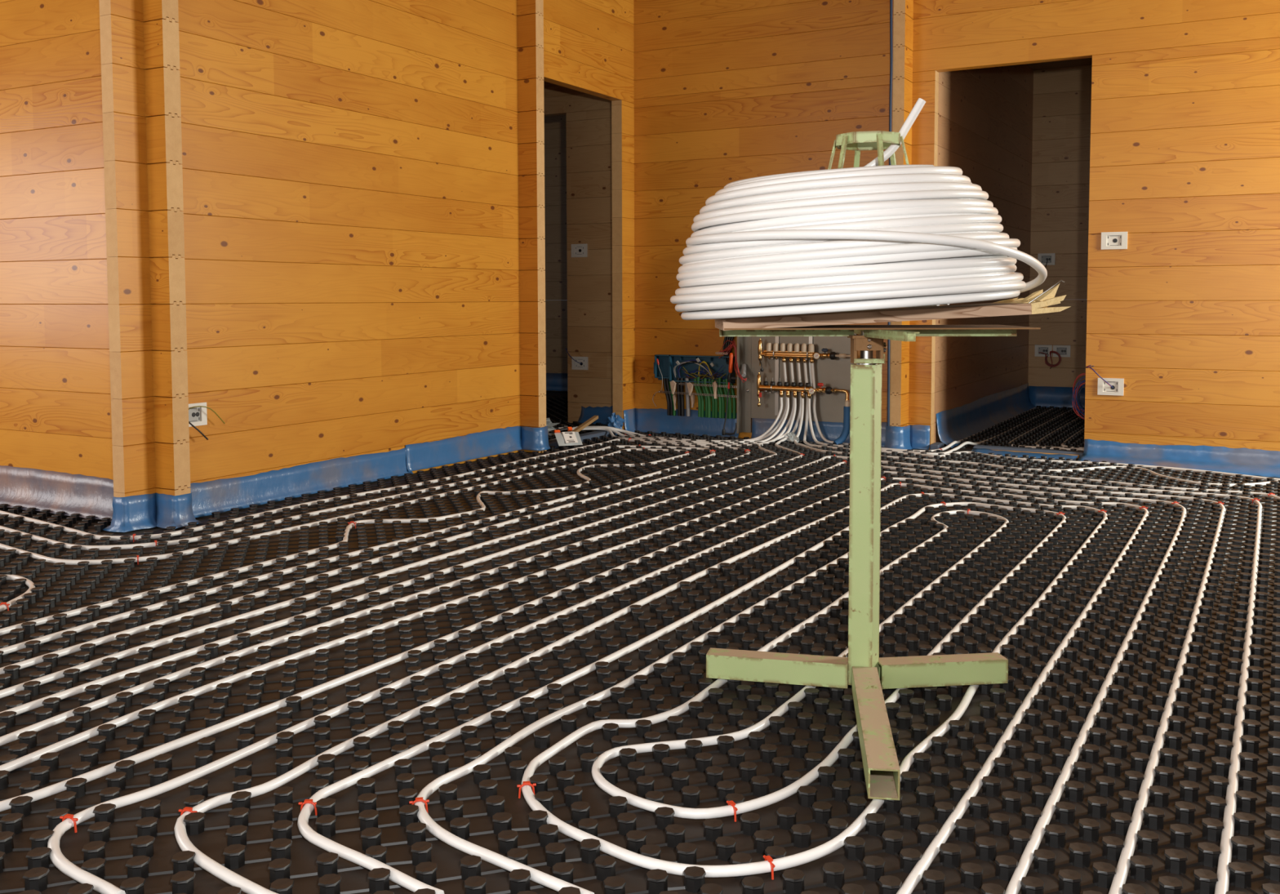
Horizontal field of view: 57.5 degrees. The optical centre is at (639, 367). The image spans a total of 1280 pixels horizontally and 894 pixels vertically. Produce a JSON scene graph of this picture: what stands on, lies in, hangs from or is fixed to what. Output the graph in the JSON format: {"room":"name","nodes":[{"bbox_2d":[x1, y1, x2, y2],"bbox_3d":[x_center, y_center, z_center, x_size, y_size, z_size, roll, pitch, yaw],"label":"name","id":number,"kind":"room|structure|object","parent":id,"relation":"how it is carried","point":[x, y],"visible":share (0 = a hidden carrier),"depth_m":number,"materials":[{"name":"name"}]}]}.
{"room":"building under construction","nodes":[
{"label":"building under construction","id":0,"kind":"room"},
{"bbox_2d":[0,0,191,526],"bbox_3d":[-2.853,-0.786,4.836,2.700,2.670,0.070,2,4,29],"label":"wall","id":1,"kind":"structure","parent":0,"point":[55,392],"depth_m":4.43,"materials":[{"name":"brown wood"}]},
{"bbox_2d":[0,465,114,521],"bbox_3d":[-2.933,0.459,4.875,2.488,0.160,0.071,2,4,29],"label":"edge insulation strip","id":2,"kind":"object","parent":1,"relation":"attached to","point":[27,487],"visible":0.74,"depth_m":4.53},
{"bbox_2d":[98,0,520,511],"bbox_3d":[-1.270,-0.808,5.179,0.060,2.659,2.464,2,4,29],"label":"wall","id":3,"kind":"structure","parent":0,"point":[342,159],"depth_m":4.98,"materials":[{"name":"brown wood"}]},
{"bbox_2d":[188,402,225,439],"bbox_3d":[-1.654,0.203,4.422,0.053,0.139,0.179,2,4,29],"label":"socket plate","id":4,"kind":"object","parent":3,"relation":"attached to","point":[197,415],"visible":0.78,"depth_m":4.42,"materials":[{"name":"white plastic"}]},
{"bbox_2d":[190,447,413,517],"bbox_3d":[-1.400,0.470,4.921,0.027,0.133,1.338,2,4,29],"label":"edge insulation strip","id":5,"kind":"object","parent":3,"relation":"attached to","point":[221,495],"visible":0.88,"depth_m":4.86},
{"bbox_2d":[405,426,550,471],"bbox_3d":[-0.791,0.398,5.899,0.143,0.133,1.028,2,4,29],"label":"film","id":6,"kind":"object","parent":3,"relation":"attached to","point":[427,455],"visible":1,"depth_m":5.95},
{"bbox_2d":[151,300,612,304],"bbox_3d":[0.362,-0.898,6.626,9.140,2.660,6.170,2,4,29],"label":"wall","id":7,"kind":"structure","parent":0,"point":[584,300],"depth_m":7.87,"materials":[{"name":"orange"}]},
{"bbox_2d":[102,493,204,532],"bbox_3d":[-1.772,0.516,4.244,0.232,0.122,0.279,2,4,29],"label":"film","id":8,"kind":"object","parent":7,"relation":"attached to","point":[131,513],"visible":0.95,"depth_m":4.23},
{"bbox_2d":[546,430,615,450],"bbox_3d":[-0.360,0.411,6.710,0.075,0.040,0.760,2,4,29],"label":"door sill","id":9,"kind":"structure","parent":7,"relation":"attached to","point":[590,435],"depth_m":6.77,"materials":[{"name":"blue plastic"}]},
{"bbox_2d":[570,415,598,431],"bbox_3d":[-0.330,0.337,6.718,0.024,0.081,0.482,1,4,17],"label":"wooden stick","id":10,"kind":"object","parent":9,"relation":"on","point":[593,418],"visible":0.64,"depth_m":6.75,"materials":[{"name":"brown wood"}]},
{"bbox_2d":[929,442,1084,459],"bbox_3d":[1.937,0.440,6.181,0.780,0.036,0.120,2,4,29],"label":"door sill","id":11,"kind":"structure","parent":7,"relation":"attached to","point":[936,445],"depth_m":6.14,"materials":[{"name":"blue plastic"}]},
{"bbox_2d":[1077,439,1279,477],"bbox_3d":[3.606,0.464,5.103,3.177,0.106,0.247,2,4,29],"label":"edge insulation strip","id":12,"kind":"object","parent":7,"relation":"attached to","point":[1246,461],"visible":0.9,"depth_m":5.69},
{"bbox_2d":[382,80,613,425],"bbox_3d":[-1.193,-0.984,8.131,2.820,2.659,0.070,2,4,29],"label":"wall","id":13,"kind":"structure","parent":0,"point":[588,116],"depth_m":7.63,"materials":[{"name":"brown wood"}]},
{"bbox_2d":[565,347,588,369],"bbox_3d":[-0.422,-0.059,7.698,0.163,0.143,0.042,2,4,29],"label":"socket plate","id":14,"kind":"object","parent":13,"relation":"attached to","point":[577,362],"visible":1,"depth_m":7.70,"materials":[{"name":"white plastic"}]},
{"bbox_2d":[571,243,587,257],"bbox_3d":[-0.397,-0.769,7.660,0.122,0.086,0.009,2,4,29],"label":"socket plate","id":15,"kind":"object","parent":13,"relation":"attached to","point":[577,250],"visible":1,"depth_m":7.66,"materials":[{"name":"white plastic"}]},
{"bbox_2d":[577,405,613,424],"bbox_3d":[-0.199,0.305,7.583,0.460,0.126,0.060,2,4,29],"label":"film","id":16,"kind":"object","parent":13,"relation":"attached to","point":[603,413],"visible":0.44,"depth_m":7.65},
{"bbox_2d":[511,0,546,453],"bbox_3d":[-0.606,-0.876,6.260,0.179,2.670,0.073,2,4,29],"label":"wall","id":17,"kind":"structure","parent":0,"point":[530,13],"depth_m":6.22,"materials":[{"name":"brown wood"}]},
{"bbox_2d":[506,114,584,391],"bbox_3d":[-0.753,-1.121,10.397,3.400,2.659,0.070,2,4,29],"label":"wall","id":18,"kind":"structure","parent":0,"point":[555,126],"depth_m":10.35,"materials":[{"name":"brown wood"}]},
{"bbox_2d":[546,373,568,391],"bbox_3d":[-0.390,0.136,10.194,2.100,0.158,0.061,2,4,29],"label":"film","id":19,"kind":"object","parent":18,"relation":"attached to","point":[554,381],"visible":0.09,"depth_m":10.40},
{"bbox_2d":[542,0,635,433],"bbox_3d":[-0.316,-0.903,6.733,0.070,2.659,1.037,2,4,29],"label":"wall","id":20,"kind":"structure","parent":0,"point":[588,45],"depth_m":7.02,"materials":[{"name":"brown wood"}]},
{"bbox_2d":[607,412,625,435],"bbox_3d":[-0.149,0.335,7.085,0.100,0.143,0.117,2,4,29],"label":"scrap","id":21,"kind":"object","parent":20,"relation":"attached to","point":[614,420],"visible":0.7,"depth_m":7.05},
{"bbox_2d":[108,391,1076,535],"bbox_3d":[-0.354,0.590,4.578,10.000,0.058,10.800,2,4,29],"label":"floor","id":22,"kind":"structure","parent":0,"point":[223,514],"depth_m":4.93,"materials":[{"name":"grey"}]},
{"bbox_2d":[195,391,607,518],"bbox_3d":[-1.960,0.358,7.813,3.757,0.026,5.730,2,4,29],"label":"mat","id":23,"kind":"object","parent":22,"relation":"on","point":[557,402],"visible":0.09,"depth_m":8.19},
{"bbox_2d":[546,417,559,432],"bbox_3d":[-0.618,0.349,7.159,0.266,0.109,0.199,2,4,29],"label":"scrap","id":24,"kind":"object","parent":23,"relation":"on","point":[548,423],"visible":0.18,"depth_m":7.11,"materials":[{"name":"grey"}]},
{"bbox_2d":[0,430,1279,893],"bbox_3d":[-0.483,0.638,3.068,8.530,0.026,7.730,2,4,29],"label":"mat","id":25,"kind":"object","parent":22,"relation":"on","point":[135,848],"visible":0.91,"depth_m":2.44,"materials":[{"name":"plastic"}]},
{"bbox_2d":[0,574,35,612],"bbox_3d":[-1.769,0.628,3.233,0.173,0.016,0.513,-2,4,-29],"label":"pipe","id":26,"kind":"object","parent":25,"relation":"on","point":[30,584],"visible":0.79,"depth_m":3.26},
{"bbox_2d":[59,813,78,832],"bbox_3d":[-0.891,0.711,1.821,0.031,0.026,0.007,1,4,17],"label":"clip","id":27,"kind":"object","parent":25,"relation":"attached to","point":[67,815],"visible":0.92,"depth_m":1.82,"materials":[{"name":"red"}]},
{"bbox_2d":[178,806,197,815],"bbox_3d":[-0.714,0.709,1.845,0.031,0.026,0.007,1,4,14],"label":"clip","id":28,"kind":"object","parent":25,"relation":"attached to","point":[185,809],"visible":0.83,"depth_m":1.84,"materials":[{"name":"red"}]},
{"bbox_2d":[298,799,317,815],"bbox_3d":[-0.532,0.707,1.874,0.031,0.026,0.007,0,3,1],"label":"clip","id":29,"kind":"object","parent":25,"relation":"attached to","point":[306,801],"visible":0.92,"depth_m":1.87,"materials":[{"name":"red"}]},
{"bbox_2d":[0,448,688,635],"bbox_3d":[-1.168,0.534,4.785,1.368,0.016,3.939,2,4,29],"label":"pipe","id":30,"kind":"object","parent":25,"relation":"on","point":[42,620],"visible":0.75,"depth_m":3.95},
{"bbox_2d":[0,444,715,655],"bbox_3d":[-1.234,0.531,4.842,1.783,0.016,4.151,2,4,29],"label":"pipe","id":31,"kind":"object","parent":25,"relation":"on","point":[51,637],"visible":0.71,"depth_m":3.95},
{"bbox_2d":[0,438,750,674],"bbox_3d":[-1.311,0.526,4.922,2.217,0.016,4.388,2,4,29],"label":"pipe","id":32,"kind":"object","parent":25,"relation":"on","point":[33,661],"visible":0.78,"depth_m":4.06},
{"bbox_2d":[0,397,796,698],"bbox_3d":[-0.193,0.431,4.467,0.238,0.257,4.852,2,4,26],"label":"pipe","id":33,"kind":"object","parent":25,"relation":"on","point":[87,665],"visible":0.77,"depth_m":3.20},
{"bbox_2d":[0,362,803,715],"bbox_3d":[-0.089,0.328,4.394,0.297,0.470,4.977,1,4,25],"label":"pipe","id":34,"kind":"object","parent":25,"relation":"on","point":[65,694],"visible":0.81,"depth_m":3.05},
{"bbox_2d":[408,797,429,813],"bbox_3d":[-0.355,0.706,1.880,0.031,0.026,0.007,-1,3,-11],"label":"clip","id":35,"kind":"object","parent":25,"relation":"attached to","point":[417,799],"visible":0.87,"depth_m":1.88,"materials":[{"name":"red"}]},
{"bbox_2d":[516,781,536,798],"bbox_3d":[-0.189,0.702,1.942,0.031,0.026,0.007,-1,3,-11],"label":"clip","id":36,"kind":"object","parent":25,"relation":"attached to","point":[524,783],"visible":0.95,"depth_m":1.94,"materials":[{"name":"red"}]},
{"bbox_2d":[553,426,582,445],"bbox_3d":[-0.394,0.376,6.396,0.150,0.098,0.073,-2,4,-33],"label":"bag","id":37,"kind":"object","parent":25,"relation":"on","point":[564,438],"visible":1,"depth_m":6.38,"materials":[{"name":"grey"}]},
{"bbox_2d":[564,431,574,442],"bbox_3d":[-0.383,0.380,6.386,0.051,0.052,0.038,-2,4,-33],"label":"print","id":38,"kind":"object","parent":37,"relation":"attached to","point":[569,436],"depth_m":6.39,"materials":[{"name":"grey"}]},
{"bbox_2d":[0,471,1226,893],"bbox_3d":[0.685,0.619,3.284,1.676,0.016,4.262,2,4,29],"label":"pipe","id":39,"kind":"object","parent":25,"relation":"on","point":[1119,879],"visible":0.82,"depth_m":2.34,"materials":[{"name":"plastic"}]},
{"bbox_2d":[47,477,1186,893],"bbox_3d":[0.648,0.625,3.188,1.400,0.016,4.145,2,4,29],"label":"pipe","id":40,"kind":"object","parent":25,"relation":"on","point":[58,859],"visible":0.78,"depth_m":2.15,"materials":[{"name":"plastic"}]},
{"bbox_2d":[0,461,1262,893],"bbox_3d":[0.729,0.610,3.446,1.921,0.016,4.392,2,4,29],"label":"pipe","id":41,"kind":"object","parent":25,"relation":"on","point":[1226,846],"visible":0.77,"depth_m":2.56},
{"bbox_2d":[0,455,1279,746],"bbox_3d":[0.801,0.605,3.527,2.242,0.016,4.515,2,4,29],"label":"pipe","id":42,"kind":"object","parent":25,"relation":"on","point":[4,740],"visible":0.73,"depth_m":3.03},
{"bbox_2d":[173,483,1149,893],"bbox_3d":[0.632,0.626,3.167,1.107,0.016,3.886,2,4,29],"label":"pipe","id":43,"kind":"object","parent":25,"relation":"on","point":[209,864],"visible":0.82,"depth_m":2.19,"materials":[{"name":"plastic"}]},
{"bbox_2d":[576,397,782,441],"bbox_3d":[0.196,0.292,6.792,1.257,0.259,0.176,1,4,19],"label":"pipe","id":44,"kind":"object","parent":25,"relation":"on","point":[776,420],"visible":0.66,"depth_m":6.66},
{"bbox_2d":[573,362,788,443],"bbox_3d":[0.199,0.188,6.747,1.289,0.472,0.261,1,4,15],"label":"pipe","id":45,"kind":"object","parent":25,"relation":"on","point":[776,427],"visible":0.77,"depth_m":6.68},
{"bbox_2d":[572,362,794,447],"bbox_3d":[0.197,0.192,6.666,1.347,0.470,0.352,1,4,13],"label":"pipe","id":46,"kind":"object","parent":25,"relation":"on","point":[785,428],"visible":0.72,"depth_m":6.65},
{"bbox_2d":[585,397,789,444],"bbox_3d":[0.188,0.296,6.710,1.309,0.257,0.267,1,4,16],"label":"pipe","id":47,"kind":"object","parent":25,"relation":"on","point":[780,426],"visible":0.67,"depth_m":6.63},
{"bbox_2d":[297,493,1107,893],"bbox_3d":[0.626,0.629,3.130,0.870,0.016,3.585,2,4,29],"label":"pipe","id":48,"kind":"object","parent":25,"relation":"on","point":[412,884],"visible":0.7,"depth_m":2.10,"materials":[{"name":"plastic"}]},
{"bbox_2d":[722,352,739,435],"bbox_3d":[0.531,0.154,6.829,0.102,0.484,0.037,1,4,20],"label":"tool","id":49,"kind":"object","parent":25,"relation":"on","point":[731,355],"visible":1,"depth_m":6.82,"materials":[{"name":"orange"}]},
{"bbox_2d":[726,800,737,822],"bbox_3d":[0.147,0.706,1.862,0.007,0.026,0.031,-2,4,-23],"label":"clip","id":50,"kind":"object","parent":25,"relation":"attached to","point":[732,803],"visible":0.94,"depth_m":1.85,"materials":[{"name":"red"}]},
{"bbox_2d":[763,855,774,879],"bbox_3d":[0.185,0.717,1.678,0.007,0.026,0.031,-1,4,-19],"label":"clip","id":51,"kind":"object","parent":25,"relation":"attached to","point":[768,858],"visible":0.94,"depth_m":1.67,"materials":[{"name":"red"}]},
{"bbox_2d":[784,431,799,444],"bbox_3d":[0.858,0.397,6.594,0.100,0.073,0.061,2,4,29],"label":"plastic bag","id":52,"kind":"object","parent":25,"relation":"on","point":[792,437],"visible":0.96,"depth_m":6.58,"materials":[{"name":"grey"}]},
{"bbox_2d":[706,130,1040,799],"bbox_3d":[0.403,0.103,2.276,0.660,1.133,0.790,2,4,29],"label":"stand","id":53,"kind":"object","parent":25,"relation":"on","point":[868,673],"visible":0.85,"depth_m":2.39,"materials":[{"name":"green paint"}]},
{"bbox_2d":[715,279,1071,330],"bbox_3d":[0.501,-0.129,2.378,0.682,0.097,0.254,0,3,0],"label":"board","id":54,"kind":"object","parent":53,"relation":"on","point":[1038,302],"visible":1,"depth_m":2.26,"materials":[{"name":"brown wood"}]},
{"bbox_2d":[670,97,1047,319],"bbox_3d":[0.422,-0.320,2.360,0.722,0.445,0.710,3,4,40],"label":"coil","id":55,"kind":"object","parent":54,"relation":"on","point":[871,236],"visible":1,"depth_m":2.10,"materials":[{"name":"white"}]},
{"bbox_2d":[794,398,1278,487],"bbox_3d":[1.847,0.350,5.740,2.554,0.258,0.457,2,4,33],"label":"pipe","id":56,"kind":"object","parent":25,"relation":"on","point":[1264,483],"visible":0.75,"depth_m":5.58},
{"bbox_2d":[803,362,1279,480],"bbox_3d":[1.927,0.237,5.849,2.548,0.470,0.263,2,4,33],"label":"pipe","id":57,"kind":"object","parent":25,"relation":"on","point":[805,442],"visible":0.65,"depth_m":5.86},
{"bbox_2d":[944,405,1084,450],"bbox_3d":[3.695,0.405,6.810,3.230,0.026,2.630,2,4,29],"label":"mat","id":58,"kind":"object","parent":22,"relation":"on","point":[1058,437],"visible":0.33,"depth_m":7.07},
{"bbox_2d":[810,363,1035,452],"bbox_3d":[1.920,0.138,7.523,0.804,0.474,2.808,2,4,29],"label":"pipe","id":59,"kind":"object","parent":58,"relation":"on","point":[823,437],"visible":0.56,"depth_m":6.60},
{"bbox_2d":[807,398,1053,454],"bbox_3d":[2.249,0.259,7.255,2.870,0.258,0.818,-3,5,-43],"label":"pipe","id":60,"kind":"object","parent":58,"relation":"on","point":[815,440],"visible":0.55,"depth_m":6.50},
{"bbox_2d":[1008,408,1084,450],"bbox_3d":[3.776,0.404,6.772,2.791,0.016,2.357,2,4,29],"label":"pipe","id":61,"kind":"object","parent":58,"relation":"on","point":[1032,446],"visible":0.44,"depth_m":6.43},
{"bbox_2d":[1035,414,1084,448],"bbox_3d":[3.844,0.405,6.755,2.656,0.016,2.322,2,4,29],"label":"pipe","id":62,"kind":"object","parent":58,"relation":"on","point":[1036,442],"visible":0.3,"depth_m":6.69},
{"bbox_2d":[971,448,1077,461],"bbox_3d":[1.981,0.448,6.043,0.530,0.027,0.091,2,4,29],"label":"film","id":63,"kind":"object","parent":22,"relation":"on","point":[977,450],"visible":0.78,"depth_m":6.04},
{"bbox_2d":[889,0,913,426],"bbox_3d":[1.408,-0.883,6.289,0.063,2.670,0.151,2,4,29],"label":"wall","id":64,"kind":"structure","parent":0,"point":[903,16],"depth_m":6.24,"materials":[{"name":"brown wood"}]},
{"bbox_2d":[887,0,893,427],"bbox_3d":[1.334,-0.936,6.231,0.023,2.520,0.014,2,4,29],"label":"cable","id":65,"kind":"object","parent":64,"relation":"attached to","point":[891,1],"visible":0.59,"depth_m":6.20,"materials":[{"name":"blue plastic"}]},
{"bbox_2d":[633,0,1279,451],"bbox_3d":[2.540,-0.853,5.793,5.980,2.659,0.070,2,4,29],"label":"wall","id":66,"kind":"structure","parent":0,"point":[1184,152],"depth_m":5.88,"materials":[{"name":"brown wood"}]},
{"bbox_2d":[623,408,738,437],"bbox_3d":[0.245,0.330,7.008,0.708,0.156,0.143,2,4,29],"label":"film","id":67,"kind":"object","parent":66,"relation":"attached to","point":[655,420],"visible":0.84,"depth_m":7.09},
{"bbox_2d":[653,354,735,383],"bbox_3d":[0.323,0.005,6.997,0.521,0.159,0.049,2,4,29],"label":"electrical box","id":68,"kind":"object","parent":66,"relation":"attached to","point":[667,362],"visible":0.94,"depth_m":7.03,"materials":[{"name":"blue"}]},
{"bbox_2d":[662,377,670,415],"bbox_3d":[0.162,0.172,7.090,0.048,0.232,0.024,1,4,17],"label":"cable conduit","id":69,"kind":"object","parent":68,"relation":"attached to","point":[664,379],"visible":1,"depth_m":7.08,"materials":[{"name":"black plastic"}]},
{"bbox_2d":[665,377,672,415],"bbox_3d":[0.179,0.172,7.080,0.048,0.232,0.024,1,4,17],"label":"cable conduit","id":70,"kind":"object","parent":68,"relation":"attached to","point":[667,379],"visible":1,"depth_m":7.07,"materials":[{"name":"black plastic"}]},
{"bbox_2d":[670,380,676,394],"bbox_3d":[0.201,0.118,7.035,0.036,0.084,0.020,2,4,29],"label":"lump","id":71,"kind":"object","parent":68,"relation":"attached to","point":[673,384],"visible":1,"depth_m":7.03,"materials":[{"name":"beige"}]},
{"bbox_2d":[676,377,680,415],"bbox_3d":[0.234,0.174,7.051,0.026,0.231,0.029,2,4,29],"label":"cable conduit","id":72,"kind":"object","parent":68,"relation":"attached to","point":[677,379],"visible":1,"depth_m":7.04,"materials":[{"name":"black plastic"}]},
{"bbox_2d":[680,377,684,416],"bbox_3d":[0.254,0.175,7.040,0.025,0.231,0.029,2,4,29],"label":"cable conduit","id":73,"kind":"object","parent":68,"relation":"attached to","point":[682,396],"visible":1,"depth_m":7.03,"materials":[{"name":"black plastic"}]},
{"bbox_2d":[684,377,690,416],"bbox_3d":[0.286,0.176,7.022,0.030,0.231,0.032,2,4,29],"label":"cable conduit","id":74,"kind":"object","parent":68,"relation":"attached to","point":[687,396],"visible":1,"depth_m":7.01,"materials":[{"name":"grey"}]},
{"bbox_2d":[686,382,693,395],"bbox_3d":[0.299,0.126,6.980,0.041,0.080,0.020,2,4,29],"label":"lump","id":75,"kind":"object","parent":68,"relation":"attached to","point":[690,386],"visible":1,"depth_m":6.97,"materials":[{"name":"beige"}]},
{"bbox_2d":[693,377,701,417],"bbox_3d":[0.345,0.176,6.988,0.051,0.233,0.024,2,4,29],"label":"conduit","id":76,"kind":"object","parent":68,"relation":"attached to","point":[695,379],"visible":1,"depth_m":6.98,"materials":[{"name":"green"}]},
{"bbox_2d":[673,357,726,383],"bbox_3d":[0.352,0.018,6.956,0.352,0.155,0.031,2,4,29],"label":"harness","id":77,"kind":"object","parent":68,"relation":"in","point":[712,374],"visible":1,"depth_m":6.95,"materials":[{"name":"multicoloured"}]},
{"bbox_2d":[696,377,704,417],"bbox_3d":[0.361,0.174,6.968,0.050,0.240,0.024,2,4,29],"label":"conduit","id":78,"kind":"object","parent":68,"relation":"attached to","point":[702,400],"visible":1,"depth_m":6.96,"materials":[{"name":"green"}]},
{"bbox_2d":[701,379,707,417],"bbox_3d":[0.386,0.181,6.966,0.048,0.226,0.024,2,4,29],"label":"conduit","id":79,"kind":"object","parent":68,"relation":"attached to","point":[702,387],"visible":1,"depth_m":6.96,"materials":[{"name":"green"}]},
{"bbox_2d":[703,377,711,417],"bbox_3d":[0.401,0.179,6.946,0.047,0.233,0.024,2,4,29],"label":"conduit","id":80,"kind":"object","parent":68,"relation":"attached to","point":[708,397],"visible":1,"depth_m":6.94,"materials":[{"name":"green"}]},
{"bbox_2d":[707,377,714,417],"bbox_3d":[0.426,0.175,6.943,0.046,0.240,0.024,2,4,29],"label":"conduit","id":81,"kind":"object","parent":68,"relation":"attached to","point":[708,379],"visible":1,"depth_m":6.93,"materials":[{"name":"green"}]},
{"bbox_2d":[711,379,718,417],"bbox_3d":[0.441,0.183,6.924,0.045,0.226,0.024,2,4,29],"label":"conduit","id":82,"kind":"object","parent":68,"relation":"attached to","point":[716,402],"visible":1,"depth_m":6.92,"materials":[{"name":"green"}]},
{"bbox_2d":[712,381,717,398],"bbox_3d":[0.439,0.130,6.894,0.033,0.104,0.016,2,4,29],"label":"lump","id":83,"kind":"object","parent":68,"relation":"attached to","point":[714,384],"visible":1,"depth_m":6.89,"materials":[{"name":"beige"}]},
{"bbox_2d":[715,378,721,417],"bbox_3d":[0.466,0.180,6.921,0.044,0.233,0.024,2,4,29],"label":"conduit","id":84,"kind":"object","parent":68,"relation":"attached to","point":[717,380],"visible":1,"depth_m":6.91,"materials":[{"name":"green"}]},
{"bbox_2d":[718,377,724,417],"bbox_3d":[0.481,0.178,6.901,0.043,0.240,0.024,2,4,29],"label":"conduit","id":85,"kind":"object","parent":68,"relation":"attached to","point":[722,399],"visible":1,"depth_m":6.89,"materials":[{"name":"green"}]},
{"bbox_2d":[722,379,728,417],"bbox_3d":[0.506,0.185,6.899,0.042,0.226,0.024,2,4,29],"label":"conduit","id":86,"kind":"object","parent":68,"relation":"attached to","point":[723,380],"visible":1,"depth_m":6.89,"materials":[{"name":"green"}]},
{"bbox_2d":[725,378,732,418],"bbox_3d":[0.521,0.182,6.880,0.041,0.234,0.024,2,4,29],"label":"conduit","id":87,"kind":"object","parent":68,"relation":"attached to","point":[730,405],"visible":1,"depth_m":6.87,"materials":[{"name":"green"}]},
{"bbox_2d":[718,340,746,382],"bbox_3d":[0.559,-0.041,6.834,0.077,0.247,0.206,-3,5,-42],"label":"wire loop","id":88,"kind":"object","parent":68,"relation":"attached to","point":[744,366],"visible":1,"depth_m":6.80,"materials":[{"name":"red"}]},
{"bbox_2d":[729,383,736,418],"bbox_3d":[0.546,0.179,6.877,0.040,0.240,0.024,2,4,29],"label":"conduit","id":89,"kind":"object","parent":68,"relation":"attached to","point":[734,402],"visible":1,"depth_m":6.87,"materials":[{"name":"green"}]},
{"bbox_2d":[736,333,857,433],"bbox_3d":[0.889,0.080,6.669,0.695,0.620,0.088,2,4,29],"label":"manifold cabinet","id":90,"kind":"object","parent":66,"relation":"attached to","point":[835,373],"visible":0.7,"depth_m":6.71,"materials":[{"name":"grey"}]},
{"bbox_2d":[658,391,737,397],"bbox_3d":[0.344,0.157,6.959,0.534,0.022,0.005,2,4,29],"label":"strip","id":91,"kind":"object","parent":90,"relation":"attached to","point":[659,391],"visible":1,"depth_m":6.96,"materials":[{"name":"silver metal"}]},
{"bbox_2d":[679,382,737,387],"bbox_3d":[0.406,0.104,6.922,0.394,0.018,0.005,2,4,29],"label":"strip","id":92,"kind":"object","parent":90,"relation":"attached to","point":[679,383],"visible":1,"depth_m":6.93,"materials":[{"name":"silver metal"}]},
{"bbox_2d":[756,336,850,417],"bbox_3d":[0.935,0.043,6.617,0.583,0.480,0.109,2,4,29],"label":"manifold","id":93,"kind":"object","parent":90,"relation":"attached to","point":[775,386],"visible":1,"depth_m":6.65,"materials":[{"name":"gold metal"}]},
{"bbox_2d":[756,372,764,401],"bbox_3d":[0.695,0.113,6.744,0.044,0.173,0.027,2,4,29],"label":"air vent","id":94,"kind":"object","parent":93,"relation":"attached to","point":[760,387],"depth_m":6.73,"materials":[{"name":"gold metal"}]},
{"bbox_2d":[757,338,765,365],"bbox_3d":[0.700,-0.090,6.729,0.044,0.157,0.027,2,4,29],"label":"air vent","id":95,"kind":"object","parent":93,"relation":"attached to","point":[761,353],"depth_m":6.72,"materials":[{"name":"gold metal"}]},
{"bbox_2d":[833,400,850,444],"bbox_3d":[1.123,0.308,6.486,0.097,0.259,0.039,-1,4,-12],"label":"hose","id":96,"kind":"object","parent":93,"relation":"attached to","point":[846,409],"visible":0.93,"depth_m":6.47,"materials":[{"name":"blue"}]},
{"bbox_2d":[751,417,929,449],"bbox_3d":[1.075,0.365,6.522,1.047,0.140,0.178,2,4,29],"label":"film","id":97,"kind":"object","parent":66,"relation":"attached to","point":[917,436],"visible":0.63,"depth_m":6.47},
{"bbox_2d":[1085,365,1124,395],"bbox_3d":[2.342,0.064,5.891,0.180,0.149,0.047,2,4,29],"label":"socket plate","id":98,"kind":"object","parent":66,"relation":"attached to","point":[1106,386],"visible":1,"depth_m":5.89,"materials":[{"name":"white plastic"}]},
{"bbox_2d":[1072,364,1091,419],"bbox_3d":[2.297,0.127,6.013,0.147,0.295,0.171,2,4,29],"label":"wire bundle","id":99,"kind":"object","parent":98,"relation":"hanging from","point":[1080,387],"visible":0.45,"depth_m":6.06,"materials":[{"name":"red"}]},
{"bbox_2d":[1101,231,1127,249],"bbox_3d":[2.377,-0.638,5.851,0.122,0.086,0.009,2,4,29],"label":"socket plate","id":100,"kind":"object","parent":66,"relation":"attached to","point":[1109,240],"visible":1,"depth_m":5.85,"materials":[{"name":"white plastic"}]},
{"bbox_2d":[933,63,1033,443],"bbox_3d":[2.229,-0.956,7.530,0.070,2.659,2.680,2,4,29],"label":"wall","id":101,"kind":"structure","parent":0,"point":[985,114],"depth_m":7.48,"materials":[{"name":"brown wood"}]},
{"bbox_2d":[936,382,1036,447],"bbox_3d":[2.309,0.274,7.573,0.090,0.191,2.640,2,4,29],"label":"film","id":102,"kind":"object","parent":101,"relation":"attached to","point":[958,423],"visible":0.87,"depth_m":7.33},
{"bbox_2d":[1026,57,1092,70],"bbox_3d":[3.688,-2.094,6.656,3.267,0.030,2.680,2,4,29],"label":"ceiling","id":103,"kind":"structure","parent":0,"point":[1085,61],"depth_m":8.38,"materials":[{"name":"brown"}]},
{"bbox_2d":[1027,65,1092,408],"bbox_3d":[4.324,-0.986,7.945,3.337,2.659,0.070,2,4,29],"label":"wall","id":104,"kind":"structure","parent":0,"point":[1062,98],"depth_m":8.57,"materials":[{"name":"brown wood"}]},
{"bbox_2d":[1037,253,1055,267],"bbox_3d":[3.001,-0.759,8.629,0.122,0.174,0.035,2,4,29],"label":"socket plate","id":105,"kind":"object","parent":104,"relation":"attached to","point":[1046,259],"visible":0.88,"depth_m":8.63,"materials":[{"name":"white plastic"}]},
{"bbox_2d":[1034,344,1061,368],"bbox_3d":[3.022,-0.080,8.648,0.196,0.176,0.055,2,4,29],"label":"socket plate","id":106,"kind":"object","parent":104,"relation":"attached to","point":[1041,350],"visible":1,"depth_m":8.66,"materials":[{"name":"white plastic"}]},
{"bbox_2d":[1028,386,1085,409],"bbox_3d":[4.286,0.253,7.970,3.160,0.167,0.052,2,4,29],"label":"film","id":107,"kind":"object","parent":104,"relation":"attached to","point":[1042,396],"visible":0.27,"depth_m":8.65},
{"bbox_2d":[1053,345,1071,356],"bbox_3d":[3.114,-0.124,8.620,0.122,0.086,0.009,2,4,29],"label":"socket plate","id":108,"kind":"object","parent":104,"relation":"attached to","point":[1064,350],"visible":1,"depth_m":8.62,"materials":[{"name":"white plastic"}]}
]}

